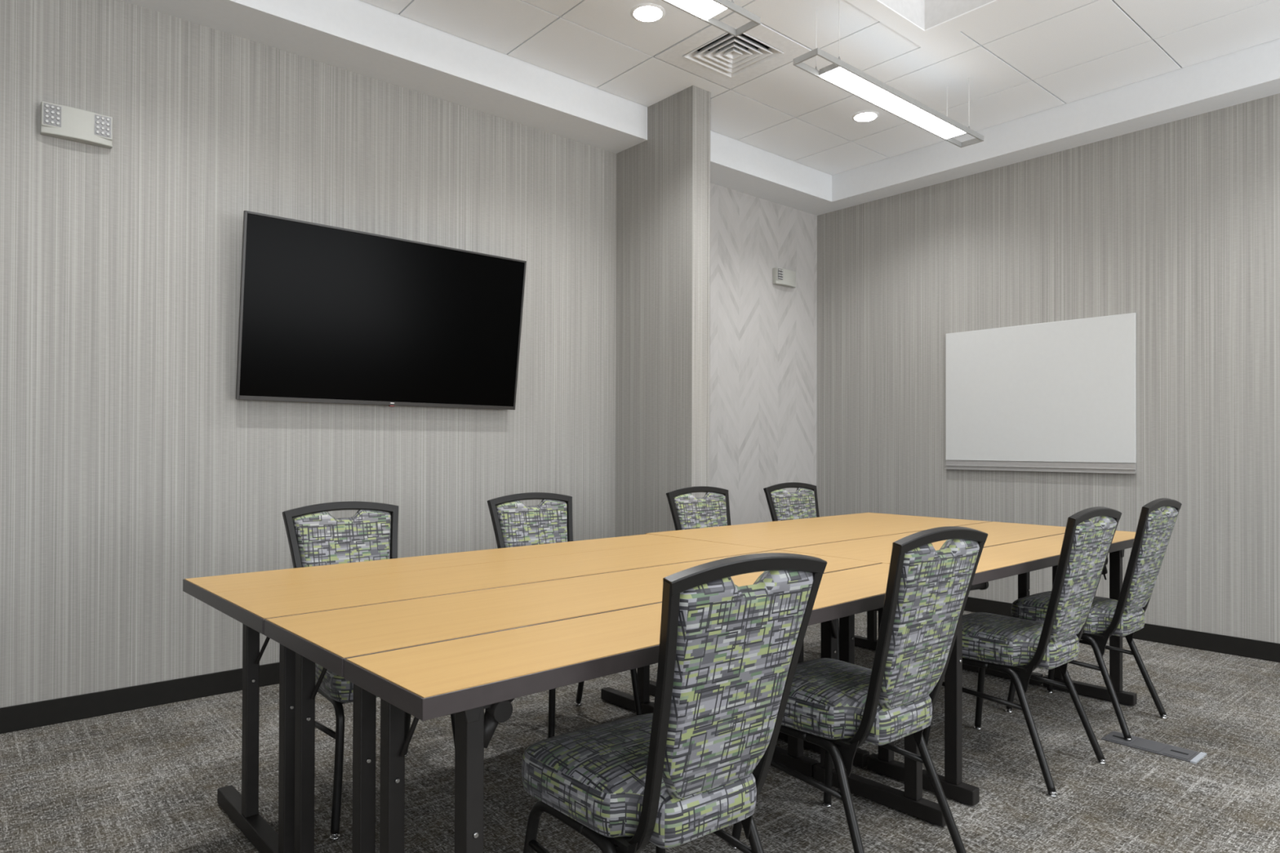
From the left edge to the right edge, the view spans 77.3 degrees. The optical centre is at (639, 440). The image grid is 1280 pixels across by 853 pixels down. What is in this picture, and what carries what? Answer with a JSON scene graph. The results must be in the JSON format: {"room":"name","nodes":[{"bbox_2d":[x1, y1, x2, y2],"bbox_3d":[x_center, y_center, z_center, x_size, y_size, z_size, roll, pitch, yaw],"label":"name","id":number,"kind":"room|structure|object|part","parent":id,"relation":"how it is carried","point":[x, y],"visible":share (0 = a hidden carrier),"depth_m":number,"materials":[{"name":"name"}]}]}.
{"room":"conference room","nodes":[
{"label":"conference room","id":0,"kind":"room"},
{"bbox_2d":[0,0,817,707],"bbox_3d":[-1.701,-0.613,3.973,8.183,3.551,0.150,1,-1,-41],"label":"wall","id":1,"kind":"structure","parent":0,"point":[132,466],"depth_m":3.71,"materials":[{"name":"paper"}]},
{"bbox_2d":[40,101,112,148],"bbox_3d":[-2.323,-1.303,3.307,0.244,0.126,0.054,1,-1,-41],"label":"emergency light","id":2,"kind":"object","parent":1,"relation":"attached to","point":[57,121],"visible":1,"depth_m":3.29,"materials":[{"name":"white plastic"}]},
{"bbox_2d":[0,662,279,733],"bbox_3d":[-2.459,1.105,3.209,6.062,0.100,0.012,1,-1,-41],"label":"baseboard","id":3,"kind":"structure","parent":1,"relation":"attached to","point":[55,711],"depth_m":3.42,"materials":[{"name":"black rubber"}]},
{"bbox_2d":[235,210,526,409],"bbox_3d":[-1.254,-0.602,4.112,1.478,0.850,0.153,1,-1,-41],"label":"television","id":4,"kind":"object","parent":1,"relation":"attached to","point":[328,314],"visible":1,"depth_m":4.01,"materials":[{"name":"black glass"}]},
{"bbox_2d":[772,267,795,288],"bbox_3d":[1.139,-1.278,6.277,0.244,0.126,0.054,1,-1,-41],"label":"emergency light","id":5,"kind":"object","parent":1,"relation":"attached to","point":[781,277],"visible":1,"depth_m":6.24,"materials":[{"name":"white plastic"}]},
{"bbox_2d":[0,610,1279,852],"bbox_3d":[0.505,1.202,1.381,8.483,0.100,6.946,1,-1,-41],"label":"floor","id":6,"kind":"structure","parent":0,"point":[148,780],"depth_m":2.75,"materials":[{"name":"carpet"}]},
{"bbox_2d":[282,501,455,840],"bbox_3d":[-0.893,0.686,2.662,0.449,0.940,0.556,1,-1,-41],"label":"banquet chair","id":7,"kind":"object","parent":6,"relation":"on","point":[315,537],"visible":0.38,"depth_m":2.77,"materials":[{"name":"fabric"}]},
{"bbox_3d":[-0.934,0.958,2.428,0.046,0.373,0.248,0,0,-31],"label":"leg","id":8,"kind":"part","parent":7,"relation":"part of","materials":[{"name":"metal"}]},
{"bbox_3d":[-0.968,0.507,2.751,0.409,0.581,0.324,1,-1,-41],"label":"frame","id":9,"kind":"part","parent":7,"relation":"part of","materials":[{"name":"metal"}]},
{"bbox_3d":[-1.024,0.468,2.816,0.356,0.447,0.148,1,-1,-41],"label":"backrest","id":10,"kind":"part","parent":7,"relation":"part of","materials":[{"name":"fabric"}]},
{"bbox_3d":[-0.859,0.716,2.620,0.418,0.112,0.448,1,-1,-41],"label":"seat","id":11,"kind":"part","parent":7,"relation":"part of","materials":[{"name":"fabric"}]},
{"bbox_3d":[-0.814,0.963,2.853,0.035,0.376,0.245,0,0,-31],"label":"leg","id":12,"kind":"part","parent":7,"relation":"part of","materials":[{"name":"metal"}]},
{"bbox_3d":[-0.660,0.961,2.664,0.248,0.373,0.046,0,-1,40],"label":"leg","id":13,"kind":"part","parent":7,"relation":"part of","materials":[{"name":"metal"}]},
{"bbox_2d":[182,533,775,852],"bbox_3d":[-0.461,0.783,2.744,1.847,0.750,0.875,1,-1,-42],"label":"folding table","id":14,"kind":"object","parent":6,"relation":"on","point":[251,598],"visible":0.67,"depth_m":2.35,"materials":[{"name":"brown wood"}]},
{"bbox_2d":[487,492,642,737],"bbox_3d":[-0.314,0.692,3.254,0.449,0.940,0.556,1,-1,-37],"label":"banquet chair","id":15,"kind":"object","parent":6,"relation":"on","point":[515,524],"visible":0.16,"depth_m":3.40,"materials":[{"name":"fabric"}]},
{"bbox_3d":[-0.384,0.513,3.347,0.409,0.581,0.324,1,-1,-37],"label":"frame","id":16,"kind":"part","parent":15,"relation":"part of","materials":[{"name":"metal"}]},
{"bbox_3d":[-0.436,0.474,3.416,0.356,0.447,0.148,1,-1,-37],"label":"backrest","id":17,"kind":"part","parent":15,"relation":"part of","materials":[{"name":"fabric"}]},
{"bbox_3d":[-0.368,0.964,3.023,0.046,0.373,0.248,0,0,-28],"label":"leg","id":18,"kind":"part","parent":15,"relation":"part of","materials":[{"name":"metal"}]},
{"bbox_3d":[-0.224,0.969,3.440,0.035,0.376,0.245,0,0,-28],"label":"leg","id":19,"kind":"part","parent":15,"relation":"part of","materials":[{"name":"metal"}]},
{"bbox_3d":[-0.080,0.967,3.243,0.248,0.373,0.046,0,-1,43],"label":"leg","id":20,"kind":"part","parent":15,"relation":"part of","materials":[{"name":"metal"}]},
{"bbox_2d":[263,550,880,852],"bbox_3d":[-0.089,0.781,2.332,1.842,0.750,0.664,1,-1,-42],"label":"folding table","id":21,"kind":"object","parent":6,"relation":"on","point":[326,638],"visible":0.47,"depth_m":1.91,"materials":[{"name":"brown wood"}]},
{"bbox_2d":[343,563,946,852],"bbox_3d":[0.179,0.780,2.034,1.838,0.750,0.487,1,-1,-42],"label":"folding table","id":22,"kind":"object","parent":6,"relation":"on","point":[464,677],"visible":0.7,"depth_m":1.52,"materials":[{"name":"brown wood"}]},
{"bbox_2d":[521,552,826,852],"bbox_3d":[0.046,0.682,1.692,0.449,0.940,0.556,1,-1,-38],"label":"banquet chair","id":23,"kind":"object","parent":6,"relation":"on","point":[679,773],"visible":1,"depth_m":1.53,"materials":[{"name":"fabric"}]},
{"bbox_3d":[-0.190,0.955,1.698,0.248,0.373,0.046,0,-1,43],"label":"leg","id":24,"kind":"part","parent":23,"relation":"part of","materials":[{"name":"metal"}]},
{"bbox_3d":[-0.045,0.955,1.502,0.035,0.376,0.245,0,0,-28],"label":"leg","id":25,"kind":"part","parent":23,"relation":"part of","materials":[{"name":"metal"}]},
{"bbox_3d":[0.013,0.712,1.735,0.418,0.112,0.448,1,-1,-38],"label":"seat","id":26,"kind":"part","parent":23,"relation":"part of","materials":[{"name":"fabric"}]},
{"bbox_3d":[0.096,0.958,1.920,0.047,0.373,0.248,0,0,-29],"label":"leg","id":27,"kind":"part","parent":23,"relation":"part of","materials":[{"name":"metal"}]},
{"bbox_3d":[0.117,0.502,1.602,0.409,0.581,0.324,1,-1,-38],"label":"frame","id":28,"kind":"part","parent":23,"relation":"part of","materials":[{"name":"metal"}]},
{"bbox_3d":[0.170,0.462,1.535,0.356,0.447,0.148,1,-1,-38],"label":"backrest","id":29,"kind":"part","parent":23,"relation":"part of","materials":[{"name":"fabric"}]},
{"bbox_3d":[0.250,0.958,1.731,0.245,0.376,0.035,0,-1,43],"label":"leg","id":30,"kind":"part","parent":23,"relation":"part of","materials":[{"name":"metal"}]},
{"bbox_2d":[666,486,731,530],"bbox_3d":[0.455,0.699,3.850,0.449,0.940,0.556,1,-1,-38],"label":"banquet chair","id":31,"kind":"object","parent":6,"relation":"on","point":[712,510],"visible":0.15,"depth_m":4.01,"materials":[{"name":"fabric"}]},
{"bbox_2d":[645,512,990,695],"bbox_3d":[0.916,0.796,3.948,1.796,0.750,0.820,1,-1,-42],"label":"folding table","id":32,"kind":"object","parent":6,"relation":"on","point":[786,534],"visible":0.22,"depth_m":3.80,"materials":[{"name":"brown wood"}]},
{"bbox_2d":[763,482,878,660],"bbox_3d":[1.006,0.705,4.330,0.449,0.940,0.556,0,-1,-36],"label":"banquet chair","id":33,"kind":"object","parent":6,"relation":"on","point":[783,505],"visible":0.15,"depth_m":4.49,"materials":[{"name":"fabric"}]},
{"bbox_3d":[0.939,0.526,4.425,0.409,0.581,0.324,0,-1,-36],"label":"frame","id":34,"kind":"part","parent":33,"relation":"part of","materials":[{"name":"metal"}]},
{"bbox_3d":[0.888,0.486,4.495,0.356,0.447,0.148,0,-1,-36],"label":"backrest","id":35,"kind":"part","parent":33,"relation":"part of","materials":[{"name":"fabric"}]},
{"bbox_3d":[0.947,0.976,4.100,0.046,0.373,0.248,0,0,-27],"label":"leg","id":36,"kind":"part","parent":33,"relation":"part of","materials":[{"name":"metal"}]},
{"bbox_2d":[729,526,987,852],"bbox_3d":[0.598,0.688,2.217,0.449,0.940,0.556,1,-1,-39],"label":"banquet chair","id":37,"kind":"object","parent":6,"relation":"on","point":[837,706],"visible":0.93,"depth_m":2.06,"materials":[{"name":"fabric"}]},
{"bbox_3d":[0.362,0.961,2.217,0.248,0.373,0.046,0,-1,41],"label":"leg","id":38,"kind":"part","parent":37,"relation":"part of","materials":[{"name":"metal"}]},
{"bbox_3d":[0.642,0.963,2.446,0.047,0.373,0.248,0,0,-30],"label":"leg","id":39,"kind":"part","parent":37,"relation":"part of","materials":[{"name":"metal"}]},
{"bbox_3d":[0.508,0.961,2.022,0.063,0.376,0.241,1,-1,-39],"label":"leg","id":40,"kind":"part","parent":37,"relation":"part of","materials":[{"name":"metal"}]},
{"bbox_3d":[0.563,0.718,2.259,0.418,0.112,0.448,1,-1,-39],"label":"seat","id":41,"kind":"part","parent":37,"relation":"part of","materials":[{"name":"fabric"}]},
{"bbox_3d":[0.672,0.508,2.129,0.409,0.581,0.324,1,-1,-39],"label":"frame","id":42,"kind":"part","parent":37,"relation":"part of","materials":[{"name":"metal"}]},
{"bbox_3d":[0.726,0.468,2.063,0.356,0.447,0.148,1,-1,-39],"label":"backrest","id":43,"kind":"part","parent":37,"relation":"part of","materials":[{"name":"fabric"}]},
{"bbox_3d":[0.801,0.964,2.261,0.245,0.376,0.035,0,-1,41],"label":"leg","id":44,"kind":"part","parent":37,"relation":"part of","materials":[{"name":"metal"}]},
{"bbox_2d":[777,521,1066,768],"bbox_3d":[1.301,0.795,3.513,1.796,0.750,0.620,1,-1,-42],"label":"folding table","id":45,"kind":"object","parent":6,"relation":"on","point":[879,548],"visible":0.26,"depth_m":3.22,"materials":[{"name":"brown wood"}]},
{"bbox_2d":[866,530,1137,805],"bbox_3d":[1.560,0.793,3.221,1.796,0.750,0.412,1,-1,-42],"label":"folding table","id":46,"kind":"object","parent":6,"relation":"on","point":[1006,560],"visible":0.43,"depth_m":2.77,"materials":[{"name":"brown wood"}]},
{"bbox_2d":[922,506,1121,797],"bbox_3d":[1.380,0.696,2.919,0.449,0.940,0.556,1,-1,-41],"label":"banquet chair","id":47,"kind":"object","parent":6,"relation":"on","point":[1014,647],"visible":0.89,"depth_m":2.76,"materials":[{"name":"fabric"}]},
{"bbox_3d":[1.137,0.968,2.905,0.063,0.373,0.244,1,-1,-41],"label":"leg","id":48,"kind":"part","parent":47,"relation":"part of","materials":[{"name":"metal"}]},
{"bbox_3d":[1.419,0.971,3.148,0.046,0.373,0.248,0,0,-31],"label":"leg","id":49,"kind":"part","parent":47,"relation":"part of","materials":[{"name":"metal"}]},
{"bbox_3d":[1.345,0.726,2.960,0.418,0.112,0.448,1,-1,-41],"label":"seat","id":50,"kind":"part","parent":47,"relation":"part of","materials":[{"name":"fabric"}]},
{"bbox_3d":[1.298,0.969,2.724,0.035,0.376,0.245,0,0,-31],"label":"leg","id":51,"kind":"part","parent":47,"relation":"part of","materials":[{"name":"metal"}]},
{"bbox_3d":[1.456,0.516,2.832,0.409,0.581,0.324,1,-1,-41],"label":"frame","id":52,"kind":"part","parent":47,"relation":"part of","materials":[{"name":"metal"}]},
{"bbox_3d":[1.582,0.972,2.967,0.245,0.376,0.035,0,-1,40],"label":"leg","id":53,"kind":"part","parent":47,"relation":"part of","materials":[{"name":"metal"}]},
{"bbox_3d":[1.512,0.476,2.767,0.356,0.447,0.148,1,-1,-41],"label":"backrest","id":54,"kind":"part","parent":47,"relation":"part of","materials":[{"name":"fabric"}]},
{"bbox_2d":[1004,497,1182,741],"bbox_3d":[1.922,0.701,3.404,0.449,0.940,0.556,1,-1,-41],"label":"banquet chair","id":55,"kind":"object","parent":6,"relation":"on","point":[1107,617],"visible":0.8,"depth_m":3.24,"materials":[{"name":"fabric"}]},
{"bbox_3d":[1.686,0.974,3.396,0.248,0.373,0.046,0,-1,40],"label":"leg","id":56,"kind":"part","parent":55,"relation":"part of","materials":[{"name":"metal"}]},
{"bbox_3d":[1.960,0.976,3.634,0.046,0.373,0.248,0,0,-32],"label":"leg","id":57,"kind":"part","parent":55,"relation":"part of","materials":[{"name":"metal"}]},
{"bbox_3d":[1.887,0.731,3.444,0.418,0.112,0.448,1,-1,-41],"label":"seat","id":58,"kind":"part","parent":55,"relation":"part of","materials":[{"name":"fabric"}]},
{"bbox_3d":[1.842,0.974,3.208,0.035,0.376,0.245,0,0,-32],"label":"leg","id":59,"kind":"part","parent":55,"relation":"part of","materials":[{"name":"metal"}]},
{"bbox_3d":[1.999,0.521,3.318,0.409,0.581,0.324,1,-1,-41],"label":"frame","id":60,"kind":"part","parent":55,"relation":"part of","materials":[{"name":"metal"}]},
{"bbox_3d":[2.124,0.977,3.454,0.245,0.376,0.035,0,-1,40],"label":"leg","id":61,"kind":"part","parent":55,"relation":"part of","materials":[{"name":"metal"}]},
{"bbox_3d":[2.055,0.481,3.253,0.356,0.447,0.148,1,-1,-41],"label":"backrest","id":62,"kind":"part","parent":55,"relation":"part of","materials":[{"name":"fabric"}]},
{"bbox_2d":[1101,731,1206,764],"bbox_3d":[1.955,1.165,3.056,0.132,0.007,0.315,1,-1,-41],"label":"floor outlet","id":63,"kind":"object","parent":6,"relation":"on","point":[1161,748],"visible":1,"depth_m":3.04,"materials":[{"name":"grey metal"}]},
{"bbox_3d":[1.886,1.164,3.136,0.112,0.002,0.084,1,-1,-41],"label":"lid","id":64,"kind":"part","parent":63,"relation":"part of","materials":[{"name":"grey metal"}]},
{"bbox_3d":[1.950,1.163,3.061,0.112,0.002,0.090,1,-1,-41],"label":"lid","id":65,"kind":"part","parent":63,"relation":"part of","materials":[{"name":"grey metal"}]},
{"bbox_3d":[2.014,1.163,2.988,0.112,0.002,0.080,1,-1,-41],"label":"lid","id":66,"kind":"part","parent":63,"relation":"part of","materials":[{"name":"grey metal"}]},
{"bbox_3d":[2.052,1.165,2.943,0.132,0.006,0.018,1,-1,-41],"label":"trim","id":67,"kind":"part","parent":63,"relation":"part of","materials":[{"name":"silver metal"}]},
{"bbox_2d":[615,84,707,537],"bbox_3d":[0.126,-0.449,4.976,0.141,3.251,0.707,1,-1,-41],"label":"wall pillar","id":68,"kind":"structure","parent":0,"point":[662,179],"depth_m":4.86,"materials":[{"name":"paper"}]},
{"bbox_2d":[706,91,710,486],"bbox_3d":[0.400,-0.500,4.755,0.020,3.150,0.021,1,-1,-41],"label":"guard","id":69,"kind":"object","parent":68,"relation":"attached to","point":[708,92],"visible":0.64,"depth_m":4.75,"materials":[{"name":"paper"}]},
{"bbox_2d":[360,0,1279,174],"bbox_3d":[0.533,-2.298,1.219,7.964,0.404,6.341,1,-1,-41],"label":"ceiling","id":70,"kind":"structure","parent":0,"point":[1037,55],"depth_m":4.25,"materials":[{"name":"white tile"}]},
{"bbox_2d":[122,0,847,215],"bbox_3d":[-1.548,-2.011,3.810,8.183,0.255,0.305,1,-1,-41],"label":"soffit","id":71,"kind":"structure","parent":70,"relation":"attached to","point":[359,37],"depth_m":4.24,"materials":[{"name":"paint"}]},
{"bbox_2d":[630,3,665,22],"bbox_3d":[0.038,-2.079,3.896,0.172,0.005,0.172,1,-1,-41],"label":"recessed light","id":72,"kind":"object","parent":70,"relation":"in","point":[644,12],"visible":1,"depth_m":3.89,"materials":[{"name":"white glass"}]},
{"bbox_2d":[662,0,760,36],"bbox_3d":[-0.134,-1.930,2.931,1.580,0.321,0.145,1,-1,-41],"label":"pendant light","id":73,"kind":"object","parent":70,"relation":"hanging from","point":[704,10],"visible":1,"depth_m":3.30,"materials":[{"name":"silver metal"}]},
{"bbox_2d":[654,11,812,88],"bbox_3d":[0.500,-2.145,4.302,0.598,0.146,0.598,1,-1,-41],"label":"ceiling vent","id":74,"kind":"object","parent":70,"relation":"in","point":[711,53],"visible":0.89,"depth_m":4.31,"materials":[{"name":"white metal"}]},
{"bbox_2d":[851,111,879,121],"bbox_3d":[1.437,-2.066,5.104,0.172,0.005,0.172,1,-1,-41],"label":"recessed light","id":75,"kind":"object","parent":70,"relation":"in","point":[864,116],"visible":1,"depth_m":5.10,"materials":[{"name":"white"}]},
{"bbox_2d":[793,0,983,147],"bbox_3d":[1.363,-1.915,4.215,1.580,0.321,0.145,1,-1,-41],"label":"pendant light","id":76,"kind":"object","parent":70,"relation":"hanging from","point":[840,73],"visible":1,"depth_m":4.10,"materials":[{"name":"silver metal"}]},
{"bbox_3d":[1.363,-1.770,4.214,1.580,0.030,0.142,1,-1,-41],"label":"frame","id":77,"kind":"part","parent":76,"relation":"part of","materials":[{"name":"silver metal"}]},
{"bbox_2d":[831,38,1279,207],"bbox_3d":[3.638,-1.993,3.881,0.219,0.255,6.341,1,-1,-41],"label":"soffit","id":78,"kind":"structure","parent":70,"relation":"attached to","point":[1252,73],"depth_m":4.87,"materials":[{"name":"paint"}]},
{"bbox_2d":[816,93,1279,643],"bbox_3d":[3.625,-0.593,4.164,0.150,3.551,6.796,1,-1,-41],"label":"wall","id":79,"kind":"structure","parent":0,"point":[1175,225],"depth_m":4.92,"materials":[{"name":"paper"}]},
{"bbox_2d":[944,312,1136,474],"bbox_3d":[2.570,-0.283,5.248,0.033,0.965,1.206,1,-1,-41],"label":"whiteboard","id":80,"kind":"object","parent":79,"relation":"attached to","point":[1059,395],"visible":1,"depth_m":5.18,"materials":[{"name":"white ceramic"}]},
{"bbox_2d":[944,460,1136,474],"bbox_3d":[2.568,0.168,5.245,0.033,0.062,1.206,1,-1,-41],"label":"tray","id":81,"kind":"object","parent":80,"relation":"on","point":[1068,466],"depth_m":5.16,"materials":[{"name":"metal"}]},
{"bbox_2d":[964,596,1279,662],"bbox_3d":[3.606,1.131,4.042,0.012,0.100,6.646,1,-1,-41],"label":"baseboard","id":82,"kind":"structure","parent":79,"relation":"attached to","point":[1234,646],"depth_m":4.56,"materials":[{"name":"black rubber"}]}
]}

